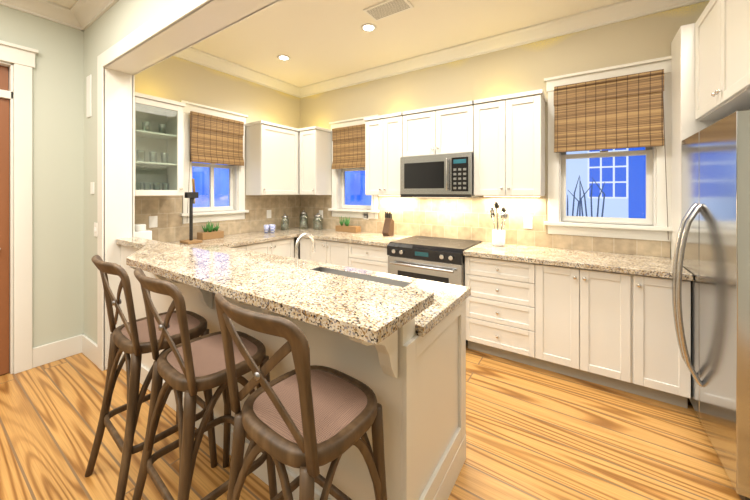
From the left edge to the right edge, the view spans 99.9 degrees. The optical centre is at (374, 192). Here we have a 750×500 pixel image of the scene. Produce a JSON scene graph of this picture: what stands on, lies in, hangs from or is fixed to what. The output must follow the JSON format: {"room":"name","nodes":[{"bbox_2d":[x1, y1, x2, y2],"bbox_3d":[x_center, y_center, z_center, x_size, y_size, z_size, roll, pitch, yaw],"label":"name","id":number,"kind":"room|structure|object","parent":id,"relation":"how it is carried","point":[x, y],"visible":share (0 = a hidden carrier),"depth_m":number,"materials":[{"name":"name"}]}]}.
{"room":"kitchen","nodes":[
{"label":"kitchen","id":0,"kind":"room"},
{"bbox_2d":[0,5,83,373],"bbox_3d":[-3.948,-0.072,0.994,0.150,3.000,4.900,0,0,34],"label":"wall","id":1,"kind":"structure","parent":0,"point":[58,192],"depth_m":2.69,"materials":[{"name":"grey paint"}]},
{"bbox_2d":[0,66,8,374],"bbox_3d":[-3.134,0.208,2.133,0.120,2.427,0.866,0,0,34],"label":"door leaf","id":2,"kind":"structure","parent":1,"relation":"in","point":[4,236],"depth_m":2.47,"materials":[{"name":"brown wood"}]},
{"bbox_2d":[0,40,38,373],"bbox_3d":[-3.151,0.131,2.144,0.200,2.595,1.160,0,0,34],"label":"door frame","id":3,"kind":"structure","parent":1,"relation":"attached to","point":[21,58],"depth_m":2.51,"materials":[{"name":"white paint"}]},
{"bbox_2d":[0,0,67,24],"bbox_3d":[-3.891,-1.514,0.841,0.115,0.115,4.470,0,0,34],"label":"crown molding","id":4,"kind":"structure","parent":1,"relation":"attached to","point":[45,9],"depth_m":2.58,"materials":[{"name":"white paint"}]},
{"bbox_2d":[32,335,79,367],"bbox_3d":[-2.719,1.348,2.686,0.018,0.160,0.280,0,0,34],"label":"baseboard","id":5,"kind":"structure","parent":1,"relation":"attached to","point":[51,352],"depth_m":2.68,"materials":[{"name":"white paint"}]},
{"bbox_2d":[84,0,176,343],"bbox_3d":[-0.467,-0.072,1.509,5.070,3.000,0.180,0,0,34],"label":"wall","id":6,"kind":"structure","parent":0,"point":[117,21],"depth_m":2.68,"materials":[{"name":"grey paint"}]},
{"bbox_2d":[80,334,96,365],"bbox_3d":[-2.452,1.348,2.714,0.430,0.160,0.018,0,0,34],"label":"baseboard","id":7,"kind":"structure","parent":6,"relation":"attached to","point":[85,345],"depth_m":2.71,"materials":[{"name":"white paint"}]},
{"bbox_2d":[86,74,91,117],"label":"wall speaker","id":8,"kind":"object","parent":6,"relation":"attached to","point":[89,78],"depth_m":2.73,"materials":[{"name":"white plastic"}]},
{"bbox_2d":[64,0,117,30],"bbox_3d":[-0.549,-1.514,1.387,5.070,0.115,0.115,0,0,34],"label":"crown molding","id":9,"kind":"structure","parent":6,"relation":"attached to","point":[82,15],"depth_m":2.63,"materials":[{"name":"white paint"}]},
{"bbox_2d":[90,182,93,193],"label":"light switch","id":10,"kind":"object","parent":6,"relation":"attached to","point":[91,183],"depth_m":2.69,"materials":[{"name":"white plastic"}]},
{"bbox_2d":[94,223,96,236],"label":"light switch","id":11,"kind":"object","parent":6,"relation":"attached to","point":[95,224],"depth_m":2.64,"materials":[{"name":"white plastic"}]},
{"bbox_2d":[97,0,281,370],"bbox_3d":[-0.288,0.153,1.390,4.640,2.550,0.220,0,0,34],"label":"door frame","id":12,"kind":"structure","parent":6,"relation":"attached to","point":[176,27],"depth_m":2.54,"materials":[{"name":"white paint"}]},
{"bbox_2d":[135,56,299,258],"bbox_3d":[-1.809,-0.072,3.984,0.150,3.000,2.450,0,0,34],"label":"wall","id":13,"kind":"structure","parent":0,"point":[174,78],"depth_m":3.75,"materials":[{"name":"paint"}]},
{"bbox_2d":[135,92,184,195],"bbox_3d":[-2.146,-0.432,3.022,0.353,0.920,0.469,0,0,34],"label":"upper cabinet","id":14,"kind":"object","parent":13,"relation":"attached to","point":[158,146],"visible":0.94,"depth_m":3.08,"materials":[{"name":"white paint"}]},
{"bbox_2d":[179,100,248,223],"bbox_3d":[-1.924,-0.332,3.758,0.210,1.330,0.805,0,0,34],"label":"window","id":15,"kind":"structure","parent":13,"relation":"in","point":[236,195],"depth_m":3.75,"materials":[{"name":"white paint"}]},
{"bbox_2d":[187,111,243,217],"bbox_3d":[-1.839,-0.287,3.684,0.037,1.210,0.671,0,0,34],"label":"window blind","id":16,"kind":"object","parent":15,"relation":"attached to","point":[216,140],"visible":1,"depth_m":3.66,"materials":[{"name":"brown wood"}]},
{"bbox_2d":[135,194,299,241],"bbox_3d":[-1.786,0.260,3.872,0.011,0.504,2.286,0,0,34],"label":"backsplash","id":17,"kind":"structure","parent":13,"relation":"attached to","point":[167,211],"depth_m":3.76,"materials":[{"name":"tile"}]},
{"bbox_2d":[149,216,157,227],"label":"outlet","id":18,"kind":"object","parent":17,"relation":"attached to","point":[153,221],"depth_m":3.18,"materials":[{"name":"white plastic"}]},
{"bbox_2d":[267,210,270,217],"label":"outlet","id":19,"kind":"object","parent":17,"relation":"attached to","point":[268,211],"depth_m":4.34,"materials":[{"name":"white plastic"}]},
{"bbox_2d":[174,47,299,95],"bbox_3d":[-1.735,-1.514,3.857,0.115,0.115,2.040,0,0,34],"label":"crown molding","id":20,"kind":"structure","parent":13,"relation":"attached to","point":[191,54],"depth_m":3.88,"materials":[{"name":"white paint"}]},
{"bbox_2d":[245,120,296,194],"bbox_3d":[-1.330,-0.432,4.206,0.396,0.920,0.629,0,0,34],"label":"upper cabinet","id":21,"kind":"object","parent":13,"relation":"attached to","point":[270,148],"depth_m":4.03,"materials":[{"name":"white paint"}]},
{"bbox_2d":[48,0,624,86],"bbox_3d":[-1.139,-1.602,0.502,5.370,0.060,7.500,0,0,34],"label":"ceiling","id":22,"kind":"structure","parent":0,"point":[315,41],"depth_m":3.07,"materials":[{"name":"white paint"}]},
{"bbox_2d":[277,55,289,60],"bbox_3d":[-1.059,-1.569,3.658,0.148,0.005,0.148,0,0,25],"label":"recessed light","id":23,"kind":"object","parent":22,"relation":"in","point":[281,57],"depth_m":3.65,"materials":[{"name":"white glass"}]},
{"bbox_2d":[361,23,375,31],"bbox_3d":[-0.061,-1.569,2.993,0.148,0.005,0.148,0,0,25],"label":"recessed light","id":24,"kind":"object","parent":22,"relation":"in","point":[367,27],"depth_m":2.98,"materials":[{"name":"white glass"}]},
{"bbox_2d":[363,0,413,20],"bbox_3d":[0.111,-1.565,2.674,0.380,0.014,0.200,0,0,34],"label":"ceiling vent","id":25,"kind":"object","parent":22,"relation":"in","point":[382,10],"visible":0.96,"depth_m":2.66,"materials":[{"name":"beige metal"}]},
{"bbox_2d":[0,344,740,499],"bbox_3d":[-1.139,1.458,0.502,5.370,0.060,7.500,0,0,34],"label":"floor","id":26,"kind":"structure","parent":0,"point":[534,433],"depth_m":1.80,"materials":[{"name":"brown wood"}]},
{"bbox_2d":[121,265,151,372],"bbox_3d":[-1.938,0.991,2.971,0.754,0.875,0.580,0,0,34],"label":"base cabinet","id":27,"kind":"object","parent":26,"relation":"on","point":[146,362],"depth_m":2.43,"materials":[{"name":"white paint"}]},
{"bbox_2d":[85,255,216,499],"bbox_3d":[-1.146,0.869,1.623,0.478,1.126,0.461,0,0,38],"label":"stool","id":28,"kind":"object","parent":26,"relation":"on","point":[131,337],"visible":0.79,"depth_m":1.51,"materials":[{"name":"brown wood"}]},
{"bbox_2d":[152,273,195,396],"bbox_3d":[-1.356,0.991,2.583,0.755,0.875,0.580,0,0,34],"label":"base cabinet","id":29,"kind":"object","parent":26,"relation":"on","point":[161,302],"depth_m":2.08,"materials":[{"name":"white paint"}]},
{"bbox_2d":[132,267,276,499],"bbox_3d":[-0.734,0.869,1.348,0.478,1.126,0.461,0,0,39],"label":"stool","id":30,"kind":"object","parent":26,"relation":"on","point":[189,368],"visible":0.83,"depth_m":1.26,"materials":[{"name":"brown wood"}]},
{"bbox_2d":[196,289,255,444],"bbox_3d":[-0.819,0.991,2.225,0.764,0.875,0.580,0,0,34],"label":"base cabinet","id":31,"kind":"object","parent":26,"relation":"on","point":[205,302],"depth_m":1.80,"materials":[{"name":"white paint"}]},
{"bbox_2d":[198,231,296,257],"bbox_3d":[-1.524,0.971,3.701,0.632,0.915,1.029,0,0,34],"label":"base cabinet","id":32,"kind":"object","parent":26,"relation":"on","point":[279,243],"visible":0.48,"depth_m":3.65,"materials":[{"name":"white paint"}]},
{"bbox_2d":[197,220,223,239],"bbox_3d":[-1.852,0.409,3.550,0.135,0.206,0.240,0,0,34],"label":"planter box","id":33,"kind":"object","parent":32,"relation":"on","point":[209,232],"visible":1,"depth_m":3.51,"materials":[{"name":"brown wood"}]},
{"bbox_2d":[215,292,386,499],"bbox_3d":[-0.240,0.869,1.025,0.478,1.126,0.461,0,0,38],"label":"stool","id":34,"kind":"object","parent":26,"relation":"on","point":[306,418],"visible":1,"depth_m":0.96,"materials":[{"name":"brown wood"}]},
{"bbox_2d":[256,309,363,499],"bbox_3d":[-0.240,0.991,1.839,0.856,0.875,0.580,0,0,34],"label":"base cabinet","id":35,"kind":"object","parent":26,"relation":"on","point":[345,355],"depth_m":1.32,"materials":[{"name":"white paint"}]},
{"bbox_2d":[300,239,346,266],"bbox_3d":[-0.461,0.991,4.015,0.780,0.876,0.597,0,0,34],"label":"base cabinet","id":36,"kind":"object","parent":26,"relation":"on","point":[327,252],"depth_m":3.74,"materials":[{"name":"white paint"}]},
{"bbox_2d":[347,243,388,272],"bbox_3d":[0.067,0.991,3.663,0.604,0.876,0.597,0,0,34],"label":"base cabinet","id":37,"kind":"object","parent":26,"relation":"on","point":[359,256],"depth_m":3.41,"materials":[{"name":"white paint"}]},
{"bbox_2d":[275,227,411,246],"bbox_3d":[-0.508,0.532,4.026,1.964,0.040,0.632,0,0,34],"label":"countertop","id":38,"kind":"structure","parent":37,"relation":"on","point":[372,239],"depth_m":3.71,"materials":[{"name":"beige stone"}]},
{"bbox_2d":[264,224,274,232],"bbox_3d":[-1.349,0.462,4.080,0.142,0.100,0.150,0,0,34],"label":"cups","id":39,"kind":"object","parent":38,"relation":"on","point":[270,228],"visible":1,"depth_m":4.04,"materials":[{"name":"white ceramic"}]},
{"bbox_2d":[281,214,288,229],"bbox_3d":[-1.253,0.399,4.377,0.108,0.225,0.108,0,0,22],"label":"glass jar","id":40,"kind":"object","parent":38,"relation":"on","point":[284,216],"depth_m":4.34,"materials":[{"name":"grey glass"}]},
{"bbox_2d":[299,210,307,228],"bbox_3d":[-1.023,0.379,4.524,0.118,0.265,0.118,0,0,22],"label":"glass jar","id":41,"kind":"object","parent":38,"relation":"on","point":[303,223],"depth_m":4.50,"materials":[{"name":"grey glass"}]},
{"bbox_2d":[313,213,322,229],"bbox_3d":[-0.801,0.394,4.424,0.128,0.235,0.128,0,0,22],"label":"glass jar","id":42,"kind":"object","parent":38,"relation":"on","point":[317,215],"depth_m":4.39,"materials":[{"name":"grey glass"}]},
{"bbox_2d":[335,216,360,232],"bbox_3d":[-0.357,0.407,4.171,0.340,0.210,0.112,0,0,34],"label":"planter box","id":43,"kind":"object","parent":38,"relation":"on","point":[341,227],"visible":1,"depth_m":4.13,"materials":[{"name":"brown wood"}]},
{"bbox_2d":[382,212,393,235],"bbox_3d":[0.158,0.368,3.781,0.090,0.287,0.135,0,0,34],"label":"knife block","id":44,"kind":"object","parent":38,"relation":"on","point":[388,228],"visible":1,"depth_m":3.76,"materials":[{"name":"brown wood"}]},
{"bbox_2d":[364,301,465,499],"bbox_3d":[0.200,0.991,1.545,0.314,0.875,0.580,0,0,34],"label":"base cabinet","id":45,"kind":"object","parent":26,"relation":"on","point":[396,344],"depth_m":1.27,"materials":[{"name":"white paint"}]},
{"bbox_2d":[116,237,435,344],"bbox_3d":[-1.027,0.398,1.788,2.741,0.040,0.395,0,0,34],"label":"countertop","id":46,"kind":"structure","parent":45,"relation":"on","point":[369,312],"depth_m":1.26,"materials":[{"name":"beige stone"}]},
{"bbox_2d":[172,241,470,336],"bbox_3d":[-0.945,0.533,2.327,3.122,0.040,0.609,0,0,34],"label":"countertop","id":47,"kind":"structure","parent":45,"relation":"on","point":[449,298],"depth_m":1.69,"materials":[{"name":"beige stone"}]},
{"bbox_2d":[135,224,151,239],"bbox_3d":[-2.189,0.402,2.928,0.150,0.220,0.150,0,0,34],"label":"appliance","id":48,"kind":"object","parent":47,"relation":"on","point":[141,231],"visible":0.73,"depth_m":2.90,"materials":[{"name":"white plastic"}]},
{"bbox_2d":[180,179,202,243],"bbox_3d":[-1.891,0.181,3.240,0.180,0.661,0.140,0,0,34],"label":"stand","id":49,"kind":"object","parent":47,"relation":"on","point":[192,196],"visible":1,"depth_m":3.23,"materials":[{"name":"black metal"}]},
{"bbox_2d":[292,233,315,268],"bbox_3d":[-0.432,0.386,2.020,0.092,0.255,0.181,0,0,34],"label":"faucet","id":50,"kind":"object","parent":47,"relation":"on","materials":[{"name":"silver metal"}]},
{"bbox_2d":[316,265,411,284],"bbox_3d":[-0.140,0.595,1.919,0.720,0.157,0.205,0,0,34],"label":"sink","id":51,"kind":"object","parent":47,"relation":"in","point":[367,276],"depth_m":1.98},
{"bbox_2d":[387,236,481,345],"bbox_3d":[0.607,0.965,3.228,0.766,0.926,0.697,0,0,34],"label":"range","id":52,"kind":"object","parent":26,"relation":"on","point":[438,259],"visible":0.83,"depth_m":2.99,"materials":[{"name":"silver metal"}]},
{"bbox_2d":[464,255,546,369],"bbox_3d":[1.224,0.991,2.891,0.625,0.876,0.597,0,0,34],"label":"base cabinet","id":53,"kind":"object","parent":26,"relation":"on","point":[506,306],"depth_m":2.62,"materials":[{"name":"white paint"}]},
{"bbox_2d":[547,267,646,396],"bbox_3d":[1.711,0.991,2.566,0.663,0.876,0.597,0,0,34],"label":"base cabinet","id":54,"kind":"object","parent":26,"relation":"on","point":[604,318],"depth_m":2.28,"materials":[{"name":"white paint"}]},
{"bbox_2d":[463,243,692,282],"bbox_3d":[1.563,0.532,2.644,1.464,0.040,0.632,0,0,34],"label":"countertop","id":55,"kind":"structure","parent":54,"relation":"on","point":[657,267],"depth_m":2.47,"materials":[{"name":"beige stone"}]},
{"bbox_2d":[490,201,507,245],"bbox_3d":[1.209,0.296,3.071,0.170,0.430,0.120,0,0,34],"label":"utensil crock","id":56,"kind":"object","parent":55,"relation":"on","point":[498,236],"visible":1,"depth_m":3.04,"materials":[{"name":"white ceramic"}]},
{"bbox_2d":[647,275,690,407],"bbox_3d":[2.033,0.991,2.352,0.359,0.876,0.597,0,0,34],"label":"base cabinet","id":57,"kind":"object","parent":26,"relation":"on","point":[668,376],"depth_m":2.08,"materials":[{"name":"white paint"}]},
{"bbox_2d":[671,0,749,258],"bbox_3d":[2.293,0.118,1.751,0.739,2.620,1.306,0,0,34],"label":"cabinet","id":58,"kind":"object","parent":26,"relation":"on","point":[710,72],"visible":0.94,"depth_m":2.04,"materials":[{"name":"white paint"}]},
{"bbox_2d":[672,109,749,499],"bbox_3d":[2.153,0.522,1.664,0.822,1.788,0.985,0,0,34],"label":"fridge","id":59,"kind":"object","parent":26,"relation":"on","point":[712,251],"visible":0.96,"depth_m":1.59,"materials":[{"name":"grey metal"}]},
{"bbox_2d":[300,0,709,257],"bbox_3d":[0.900,-0.072,3.560,5.370,3.000,0.150,0,0,34],"label":"wall","id":60,"kind":"structure","parent":0,"point":[523,68],"depth_m":3.16,"materials":[{"name":"paint"}]},
{"bbox_2d":[297,126,331,194],"bbox_3d":[-0.863,-0.432,4.403,0.340,0.920,0.396,0,0,34],"label":"upper cabinet","id":61,"kind":"object","parent":60,"relation":"attached to","point":[314,143],"depth_m":4.32,"materials":[{"name":"white paint"}]},
{"bbox_2d":[328,114,379,218],"bbox_3d":[-0.256,-0.332,4.295,0.830,1.330,0.210,0,0,34],"label":"window","id":62,"kind":"structure","parent":60,"relation":"in","point":[356,211],"depth_m":4.36,"materials":[{"name":"white paint"}]},
{"bbox_2d":[332,124,373,203],"bbox_3d":[-0.306,-0.287,4.194,0.696,1.210,0.037,0,0,34],"label":"window blind","id":63,"kind":"object","parent":62,"relation":"attached to","point":[348,146],"visible":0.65,"depth_m":4.22,"materials":[{"name":"brown wood"}]},
{"bbox_2d":[365,114,388,195],"bbox_3d":[0.100,-0.432,3.802,0.310,0.920,0.327,0,0,34],"label":"upper cabinet","id":64,"kind":"object","parent":60,"relation":"attached to","point":[376,127],"depth_m":3.66,"materials":[{"name":"white paint"}]},
{"bbox_2d":[389,111,408,195],"bbox_3d":[0.287,-0.432,3.678,0.369,0.920,0.327,0,0,34],"label":"upper cabinet","id":65,"kind":"object","parent":60,"relation":"attached to","point":[398,122],"depth_m":3.52,"materials":[{"name":"white paint"}]},
{"bbox_2d":[409,106,440,156],"bbox_3d":[0.578,-0.642,3.483,0.445,0.500,0.327,0,0,34],"label":"upper cabinet","id":66,"kind":"object","parent":60,"relation":"attached to","point":[425,123],"depth_m":3.33,"materials":[{"name":"white paint"}]},
{"bbox_2d":[441,100,472,153],"bbox_3d":[0.854,-0.642,3.300,0.445,0.500,0.327,0,0,34],"label":"upper cabinet","id":67,"kind":"object","parent":60,"relation":"attached to","point":[456,118],"depth_m":3.13,"materials":[{"name":"white paint"}]},
{"bbox_2d":[400,152,481,197],"bbox_3d":[0.686,-0.170,3.346,0.766,0.434,0.438,0,0,34],"label":"microwave","id":68,"kind":"object","parent":67,"relation":"attached to","point":[445,176],"visible":0.98,"depth_m":3.18,"materials":[{"name":"silver metal"}]},
{"bbox_2d":[300,194,669,257],"bbox_3d":[0.594,0.260,3.666,4.199,0.504,0.011,0,0,34],"label":"backsplash","id":69,"kind":"structure","parent":60,"relation":"attached to","point":[464,218],"depth_m":3.36,"materials":[{"name":"tile"}]},
{"bbox_2d":[524,217,531,228],"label":"outlet","id":70,"kind":"object","parent":69,"relation":"attached to","point":[527,220],"depth_m":3.06,"materials":[{"name":"white plastic"}]},
{"bbox_2d":[473,94,512,196],"bbox_3d":[1.160,-0.432,3.095,0.406,0.920,0.327,0,0,34],"label":"upper cabinet","id":71,"kind":"object","parent":60,"relation":"attached to","point":[502,138],"depth_m":2.95,"materials":[{"name":"white paint"}]},
{"bbox_2d":[296,0,708,97],"bbox_3d":[0.876,-1.514,3.416,4.950,0.115,0.115,0,0,34],"label":"crown molding","id":72,"kind":"structure","parent":60,"relation":"attached to","point":[627,9],"depth_m":3.10,"materials":[{"name":"white paint"}]},
{"bbox_2d":[513,89,545,196],"bbox_3d":[1.379,-0.432,2.950,0.347,0.920,0.327,0,0,34],"label":"upper cabinet","id":73,"kind":"object","parent":60,"relation":"attached to","point":[528,107],"depth_m":2.79,"materials":[{"name":"white paint"}]},
{"bbox_2d":[544,56,672,240],"bbox_3d":[2.019,-0.347,2.777,0.920,1.460,0.210,0,0,34],"label":"window","id":74,"kind":"structure","parent":60,"relation":"in","point":[657,204],"depth_m":2.70,"materials":[{"name":"white paint"}]},
{"bbox_2d":[554,69,668,239],"bbox_3d":[1.969,-0.302,2.677,0.786,1.340,0.037,0,0,34],"label":"window blind","id":75,"kind":"object","parent":74,"relation":"attached to","point":[624,111],"visible":0.98,"depth_m":2.66,"materials":[{"name":"brown wood"}]},
{"label":"outside","id":76,"kind":"structure","parent":0,"visible":0},
{"bbox_2d":[192,162,228,206],"bbox_3d":[-2.394,-0.277,4.071,0.020,2.190,1.565,0,0,34],"label":"sky","id":77,"kind":"structure","parent":76,"point":[206,184],"depth_m":4.26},
{"bbox_2d":[345,171,370,204],"bbox_3d":[0.057,-0.277,4.765,1.590,2.190,0.020,0,0,34],"label":"sky","id":78,"kind":"structure","parent":76,"point":[364,198],"depth_m":5.00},
{"bbox_2d":[566,147,645,218],"bbox_3d":[2.295,-0.292,3.190,1.880,2.520,0.198,0,0,34],"label":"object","id":79,"kind":"structure","parent":76,"point":[615,193],"depth_m":3.21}
]}

